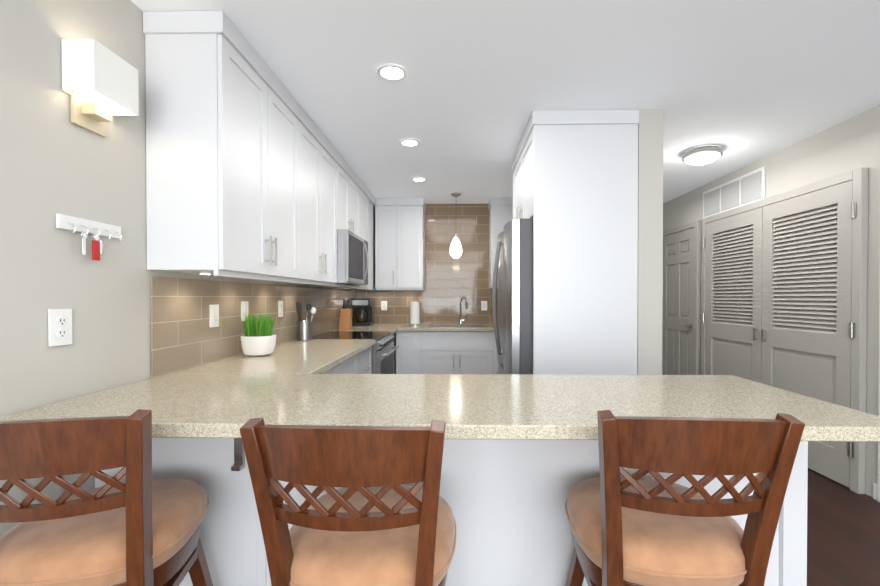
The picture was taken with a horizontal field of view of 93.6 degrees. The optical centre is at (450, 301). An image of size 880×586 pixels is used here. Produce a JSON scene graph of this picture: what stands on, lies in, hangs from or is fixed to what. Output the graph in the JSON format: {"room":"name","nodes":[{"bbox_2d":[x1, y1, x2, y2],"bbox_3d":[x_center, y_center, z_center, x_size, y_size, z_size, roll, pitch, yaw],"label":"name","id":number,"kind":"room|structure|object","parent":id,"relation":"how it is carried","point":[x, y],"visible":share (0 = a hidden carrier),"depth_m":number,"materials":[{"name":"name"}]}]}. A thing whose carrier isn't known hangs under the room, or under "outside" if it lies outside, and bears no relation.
{"room":"kitchen","nodes":[
{"label":"kitchen","id":0,"kind":"room"},
{"bbox_2d":[0,0,354,536],"bbox_3d":[-1.368,0.019,1.401,0.150,2.460,9.600,0,1,1],"label":"wall","id":1,"kind":"structure","parent":0,"point":[54,160],"depth_m":1.39,"materials":[{"name":"grey paint"}]},
{"bbox_2d":[48,309,71,346],"bbox_3d":[-1.286,0.084,1.365,0.010,0.120,0.076,0,1,1],"label":"outlet","id":2,"kind":"object","parent":1,"relation":"attached to","point":[59,326],"visible":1,"depth_m":1.36,"materials":[{"name":"white plastic"}]},
{"bbox_2d":[56,214,121,260],"bbox_3d":[-1.270,-0.218,1.477,0.038,0.142,0.250,0,1,1],"label":"hook rail","id":3,"kind":"object","parent":1,"relation":"attached to","point":[84,227],"visible":0.98,"depth_m":1.46,"materials":[{"name":"white"}]},
{"bbox_2d":[61,39,138,136],"bbox_3d":[-1.234,-0.741,1.466,0.110,0.262,0.190,0,1,1],"label":"sconce","id":4,"kind":"object","parent":1,"relation":"attached to","point":[100,84],"visible":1,"depth_m":1.43,"materials":[{"name":"white"}]},
{"bbox_2d":[143,11,306,282],"bbox_3d":[-1.114,-0.677,2.190,0.324,1.077,0.901,0,1,1],"label":"upper cabinet","id":5,"kind":"object","parent":1,"relation":"attached to","point":[251,173],"depth_m":1.75,"materials":[{"name":"white wood"}]},
{"bbox_2d":[150,276,355,376],"bbox_3d":[-1.250,0.090,3.538,0.008,0.433,3.537,0,1,1],"label":"wall tile","id":6,"kind":"structure","parent":1,"relation":"attached to","point":[184,335],"depth_m":2.24,"materials":[{"name":"beige tile"}]},
{"bbox_2d":[209,304,218,326],"bbox_3d":[-1.263,0.076,2.215,0.010,0.120,0.076,0,1,1],"label":"light switch","id":7,"kind":"object","parent":6,"relation":"attached to","point":[214,315],"visible":1,"depth_m":2.21,"materials":[{"name":"white plastic"}]},
{"bbox_2d":[241,301,248,320],"bbox_3d":[-1.258,0.058,2.534,0.010,0.120,0.076,0,1,1],"label":"light switch","id":8,"kind":"object","parent":6,"relation":"attached to","point":[245,307],"visible":0.85,"depth_m":2.52,"materials":[{"name":"white plastic"}]},
{"bbox_2d":[278,301,282,316],"bbox_3d":[-1.249,0.053,3.049,0.010,0.120,0.076,0,1,1],"label":"outlet","id":9,"kind":"object","parent":6,"relation":"attached to","point":[280,308],"visible":1,"depth_m":3.04,"materials":[{"name":"white plastic"}]},
{"bbox_2d":[301,115,342,286],"bbox_3d":[-1.100,-0.685,2.989,0.324,1.077,0.940,0,1,1],"label":"upper cabinet","id":10,"kind":"object","parent":1,"relation":"attached to","point":[324,162],"depth_m":3.03,"materials":[{"name":"white wood"}]},
{"bbox_2d":[343,159,362,238],"bbox_3d":[-1.087,-0.918,3.787,0.324,0.626,0.781,0,1,1],"label":"upper cabinet","id":11,"kind":"object","parent":1,"relation":"attached to","point":[352,185],"depth_m":3.89,"materials":[{"name":"white wood"}]},
{"bbox_2d":[336,229,368,284],"bbox_3d":[-1.014,-0.380,3.791,0.452,0.441,0.772,0,1,1],"label":"over-the-range microwave","id":12,"kind":"object","parent":11,"relation":"attached to","point":[352,258],"visible":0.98,"depth_m":3.51,"materials":[{"name":"silver metal"}]},
{"bbox_2d":[343,183,366,286],"bbox_3d":[-1.077,-0.698,4.360,0.324,1.077,0.482,0,1,1],"label":"upper cabinet","id":13,"kind":"object","parent":1,"relation":"attached to","point":[364,186],"depth_m":4.44,"materials":[{"name":"white wood"}]},
{"bbox_2d":[347,188,378,289],"bbox_3d":[-1.057,-0.703,4.920,0.344,1.077,0.754,0,1,1],"label":"upper cabinet","id":14,"kind":"object","parent":1,"relation":"attached to","point":[372,202],"depth_m":4.92,"materials":[{"name":"white wood"}]},
{"bbox_2d":[379,198,402,289],"bbox_3d":[-0.761,-0.705,5.129,0.366,1.077,0.326,0,1,1],"label":"upper cabinet","id":15,"kind":"object","parent":0,"relation":"attached to","point":[390,209],"depth_m":4.97,"materials":[{"name":"white wood"}]},
{"bbox_2d":[403,198,425,289],"bbox_3d":[-0.514,-0.705,5.124,0.368,1.077,0.326,0,1,1],"label":"upper cabinet","id":16,"kind":"object","parent":0,"relation":"attached to","point":[414,209],"depth_m":4.97,"materials":[{"name":"white wood"}]},
{"bbox_2d":[488,197,510,287],"bbox_3d":[0.707,-0.705,5.104,0.434,1.077,0.326,0,1,1],"label":"upper cabinet","id":17,"kind":"object","parent":0,"relation":"attached to","point":[499,208],"depth_m":4.95,"materials":[{"name":"white wood"}]},
{"bbox_2d":[131,0,879,203],"bbox_3d":[0.677,-1.261,1.354,4.240,0.100,9.600,0,1,1],"label":"ceiling","id":18,"kind":"structure","parent":0,"point":[742,83],"depth_m":2.20,"materials":[{"name":"white paint"}]},
{"bbox_2d":[376,64,406,81],"bbox_3d":[-0.309,-1.212,2.191,0.164,0.007,0.164,0,1,1],"label":"recessed light","id":19,"kind":"object","parent":18,"relation":"in","point":[391,72],"visible":0.98,"depth_m":2.19,"materials":[{"name":"white plastic"}]},
{"bbox_2d":[399,139,419,146],"bbox_3d":[-0.312,-1.221,3.181,0.164,0.007,0.164,0,1,1],"label":"recessed light","id":20,"kind":"object","parent":18,"relation":"in","point":[409,142],"visible":0.96,"depth_m":3.18,"materials":[{"name":"white"}]},
{"bbox_2d":[411,177,426,181],"bbox_3d":[-0.316,-1.231,4.171,0.164,0.007,0.164,0,1,1],"label":"recessed light","id":21,"kind":"object","parent":18,"relation":"in","point":[418,179],"visible":0.96,"depth_m":4.17,"materials":[{"name":"white"}]},
{"bbox_2d":[450,193,461,257],"bbox_3d":[0.065,-0.871,4.768,0.140,0.744,0.140,0,1,1],"label":"light","id":22,"kind":"object","parent":18,"relation":"hanging from","point":[455,249],"visible":1,"depth_m":4.73,"materials":[{"name":"white glass"}]},
{"bbox_2d":[682,146,722,164],"bbox_3d":[2.061,-1.180,3.381,0.284,0.100,0.284,0,1,1],"label":"light","id":23,"kind":"object","parent":18,"relation":"attached to","point":[702,155],"visible":1,"depth_m":3.30,"materials":[{"name":"white glass"}]},
{"bbox_2d":[637,110,662,374],"bbox_3d":[1.303,-0.006,3.955,0.155,2.460,2.620,0,1,1],"label":"wall","id":24,"kind":"structure","parent":0,"point":[650,243],"depth_m":2.64,"materials":[{"name":"grey paint"}]},
{"bbox_2d":[511,110,638,238],"bbox_3d":[0.875,-0.897,3.147,0.660,0.656,0.955,0,1,1],"label":"upper cabinet","id":25,"kind":"object","parent":24,"relation":"attached to","point":[575,173],"depth_m":2.65,"materials":[{"name":"white wood"}]},
{"bbox_2d":[663,105,879,496],"bbox_3d":[2.721,0.019,1.331,0.150,2.460,9.600,0,1,1],"label":"wall","id":26,"kind":"structure","parent":0,"point":[850,144],"depth_m":2.79,"materials":[{"name":"grey paint"}]},
{"bbox_2d":[662,228,693,374],"bbox_3d":[2.659,0.195,4.865,0.078,2.020,0.714,0,1,1],"label":"door","id":27,"kind":"structure","parent":26,"relation":"in","point":[678,313],"depth_m":4.83,"materials":[{"name":"grey paint"}]},
{"bbox_2d":[703,166,765,217],"bbox_3d":[2.680,-1.011,3.952,0.016,0.290,0.880,0,1,1],"label":"air vent","id":28,"kind":"object","parent":26,"relation":"in","point":[745,189],"visible":0.94,"depth_m":3.87,"materials":[{"name":"white"}]},
{"bbox_2d":[663,168,867,493],"bbox_3d":[2.666,0.178,3.964,0.045,2.092,2.644,0,1,1],"label":"door frame","id":29,"kind":"structure","parent":26,"relation":"attached to","point":[859,177],"depth_m":2.68,"materials":[{"name":"grey paint"}]},
{"bbox_2d":[702,180,856,487],"bbox_3d":[2.643,0.208,3.505,0.066,2.020,1.664,0,1,1],"label":"louvered doors","id":30,"kind":"structure","parent":26,"relation":"in","point":[778,293],"depth_m":3.21,"materials":[{"name":"grey paint"}]},
{"bbox_2d":[873,483,877,499],"bbox_3d":[2.608,1.216,-0.356,0.011,0.100,5.900,0,1,1],"label":"baseboard","id":31,"kind":"structure","parent":26,"relation":"attached to","point":[875,485],"depth_m":2.57,"materials":[{"name":"white wood"}]},
{"bbox_2d":[877,288,879,501],"bbox_3d":[2.642,0.164,1.847,0.020,2.160,1.405,0,1,1],"label":"door frame","id":32,"kind":"structure","parent":26,"relation":"attached to","point":[878,493],"depth_m":2.54,"materials":[{"name":"white wood"}]},
{"bbox_2d":[807,468,879,585],"bbox_3d":[0.677,1.299,1.378,4.240,0.100,9.600,0,1,1],"label":"floor","id":33,"kind":"structure","parent":0,"point":[843,535],"depth_m":2.19,"materials":[{"name":"brown wood"}]},
{"bbox_2d":[0,409,212,585],"bbox_3d":[-0.964,0.754,1.149,0.481,1.002,0.550,0,1,-11],"label":"bar stool","id":34,"kind":"object","parent":33,"relation":"on","point":[139,527],"visible":1,"depth_m":0.97,"materials":[{"name":"cherry wood"},{"name":"tan leather"}]},
{"bbox_2d":[323,363,342,373],"bbox_3d":[-0.972,0.801,2.161,0.609,0.879,0.567,0,1,1],"label":"base cabinet","id":35,"kind":"object","parent":33,"relation":"on","point":[338,369],"depth_m":2.42,"materials":[{"name":"white wood"}]},
{"bbox_2d":[239,417,456,585],"bbox_3d":[-0.216,0.755,1.112,0.481,1.002,0.550,0,1,3],"label":"bar stool","id":36,"kind":"object","parent":33,"relation":"on","point":[372,521],"visible":1,"depth_m":0.89,"materials":[{"name":"cherry wood"},{"name":"tan leather"}]},
{"bbox_2d":[312,331,398,373],"bbox_3d":[-0.880,0.765,3.800,0.720,0.921,0.760,0,1,1],"label":"range oven","id":37,"kind":"object","parent":33,"relation":"on","point":[384,348],"visible":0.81,"depth_m":3.67,"materials":[{"name":"silver metal"}]},
{"bbox_2d":[343,346,371,373],"bbox_3d":[-0.960,0.794,2.900,0.609,0.879,1.033,0,1,1],"label":"base cabinet","id":38,"kind":"object","parent":33,"relation":"on","point":[361,363],"depth_m":3.04,"materials":[{"name":"white wood"}]},
{"bbox_2d":[392,333,394,373],"bbox_3d":[-0.939,0.776,4.748,0.588,0.879,1.122,0,1,1],"label":"base cabinet","id":39,"kind":"object","parent":33,"relation":"on","point":[394,333],"depth_m":4.77,"materials":[{"name":"white wood"}]},
{"bbox_2d":[332,328,399,332],"bbox_3d":[-0.917,0.319,4.424,0.642,0.040,0.486,0,1,1],"label":"countertop","id":40,"kind":"structure","parent":39,"relation":"on","point":[393,330],"depth_m":4.44,"materials":[{"name":"stone"}]},
{"bbox_2d":[339,299,351,329],"bbox_3d":[-1.130,0.136,4.487,0.100,0.323,0.234,0,1,1],"label":"knife block","id":41,"kind":"object","parent":40,"relation":"on","point":[345,322],"visible":0.98,"depth_m":4.43,"materials":[{"name":"brown wood"}]},
{"bbox_2d":[352,324,493,331],"bbox_3d":[0.005,0.314,4.969,2.469,0.040,0.636,0,1,1],"label":"countertop","id":42,"kind":"structure","parent":39,"relation":"on","point":[403,327],"depth_m":4.73,"materials":[{"name":"stone"}]},
{"bbox_2d":[351,299,373,325],"bbox_3d":[-1.080,0.127,5.082,0.230,0.330,0.232,0,1,1],"label":"coffee maker","id":43,"kind":"object","parent":42,"relation":"on","point":[363,312],"visible":1,"depth_m":5.00,"materials":[{"name":"black plastic"}]},
{"bbox_2d":[409,296,420,324],"bbox_3d":[-0.439,0.110,5.137,0.150,0.364,0.150,0,1,1],"label":"paper towel holder","id":44,"kind":"object","parent":42,"relation":"on","point":[414,313],"visible":1,"depth_m":5.09,"materials":[{"name":"white paper"}]},
{"bbox_2d":[427,325,486,326],"bbox_3d":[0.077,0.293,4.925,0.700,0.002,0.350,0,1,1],"label":"sink basin","id":45,"kind":"object","parent":42,"relation":"in","point":[456,326],"visible":0.86,"depth_m":4.85,"materials":[{"name":"silver metal"}]},
{"bbox_2d":[459,297,467,324],"bbox_3d":[0.161,0.114,5.099,0.117,0.356,0.191,0,1,1],"label":"sink faucet","id":46,"kind":"object","parent":42,"relation":"on","point":[460,318],"visible":1,"depth_m":5.15,"materials":[{"name":"silver metal"}]},
{"bbox_2d":[395,331,426,373],"bbox_3d":[-0.445,0.774,4.995,0.341,0.879,0.611,0,1,1],"label":"base cabinet","id":47,"kind":"object","parent":33,"relation":"on","point":[411,353],"depth_m":4.69,"materials":[{"name":"white wood"}]},
{"bbox_2d":[95,438,807,585],"bbox_3d":[-0.021,0.806,1.653,2.528,0.879,0.396,0,1,1],"label":"base cabinet","id":48,"kind":"object","parent":33,"relation":"on","point":[506,499],"depth_m":1.47,"materials":[{"name":"white wood"}]},
{"bbox_2d":[190,339,375,367],"bbox_3d":[-0.948,0.337,2.644,0.642,0.040,1.536,0,1,1],"label":"countertop","id":49,"kind":"structure","parent":48,"relation":"on","point":[314,353],"depth_m":2.42,"materials":[{"name":"stone"}]},
{"bbox_2d":[240,313,275,355],"bbox_3d":[-1.138,0.188,2.447,0.209,0.259,0.202,0,1,1],"label":"potted plant","id":50,"kind":"object","parent":49,"relation":"on","point":[258,338],"visible":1,"depth_m":2.39,"materials":[{"name":"white ceramic"}]},
{"bbox_2d":[296,301,315,340],"bbox_3d":[-1.155,0.153,3.304,0.137,0.313,0.165,0,1,1],"label":"utensil crock","id":51,"kind":"object","parent":49,"relation":"on","point":[304,330],"visible":1,"depth_m":3.27,"materials":[{"name":"silver metal"}]},
{"bbox_2d":[0,368,879,441],"bbox_3d":[-0.022,0.348,1.484,2.532,0.040,0.744,0,1,1],"label":"countertop","id":52,"kind":"structure","parent":48,"relation":"on","point":[289,383],"depth_m":1.34,"materials":[{"name":"stone"}]},
{"bbox_2d":[427,331,497,373],"bbox_3d":[0.070,0.774,4.986,0.959,0.879,0.611,0,1,1],"label":"base cabinet","id":53,"kind":"object","parent":33,"relation":"on","point":[447,352],"depth_m":4.68,"materials":[{"name":"white wood"}]},
{"bbox_2d":[492,218,532,373],"bbox_3d":[0.759,0.342,3.163,0.866,1.780,0.910,0,1,1],"label":"refrigerator","id":54,"kind":"object","parent":33,"relation":"on","point":[512,297],"visible":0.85,"depth_m":2.71,"materials":[{"name":"grey metal"}]},
{"bbox_2d":[565,410,804,585],"bbox_3d":[0.579,0.754,1.171,0.481,1.002,0.550,0,1,4],"label":"bar stool","id":55,"kind":"object","parent":33,"relation":"on","point":[634,529],"visible":1,"depth_m":0.96,"materials":[{"name":"cherry wood"},{"name":"tan leather"}]},
{"bbox_3d":[0.089,-0.020,5.346,2.630,2.460,0.120,0,1,1],"label":"wall","id":56,"kind":"structure","parent":0,"visible":0},
{"bbox_2d":[356,204,493,323],"bbox_3d":[0.016,-0.478,5.276,2.459,1.536,0.008,0,1,1],"label":"wall tile","id":57,"kind":"structure","parent":56,"relation":"attached to","point":[450,281],"depth_m":5.27,"materials":[{"name":"beige tile"}]},
{"bbox_2d":[381,301,386,309],"bbox_3d":[-0.847,0.051,5.287,0.076,0.120,0.010,0,1,1],"label":"outlet","id":58,"kind":"object","parent":57,"relation":"attached to","point":[383,305],"visible":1,"depth_m":5.29,"materials":[{"name":"white plastic"}]},
{"bbox_2d":[481,301,486,309],"bbox_3d":[0.433,0.051,5.265,0.076,0.120,0.010,0,1,1],"label":"outlet","id":59,"kind":"object","parent":57,"relation":"attached to","point":[483,305],"visible":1,"depth_m":5.26,"materials":[{"name":"white plastic"}]}
]}

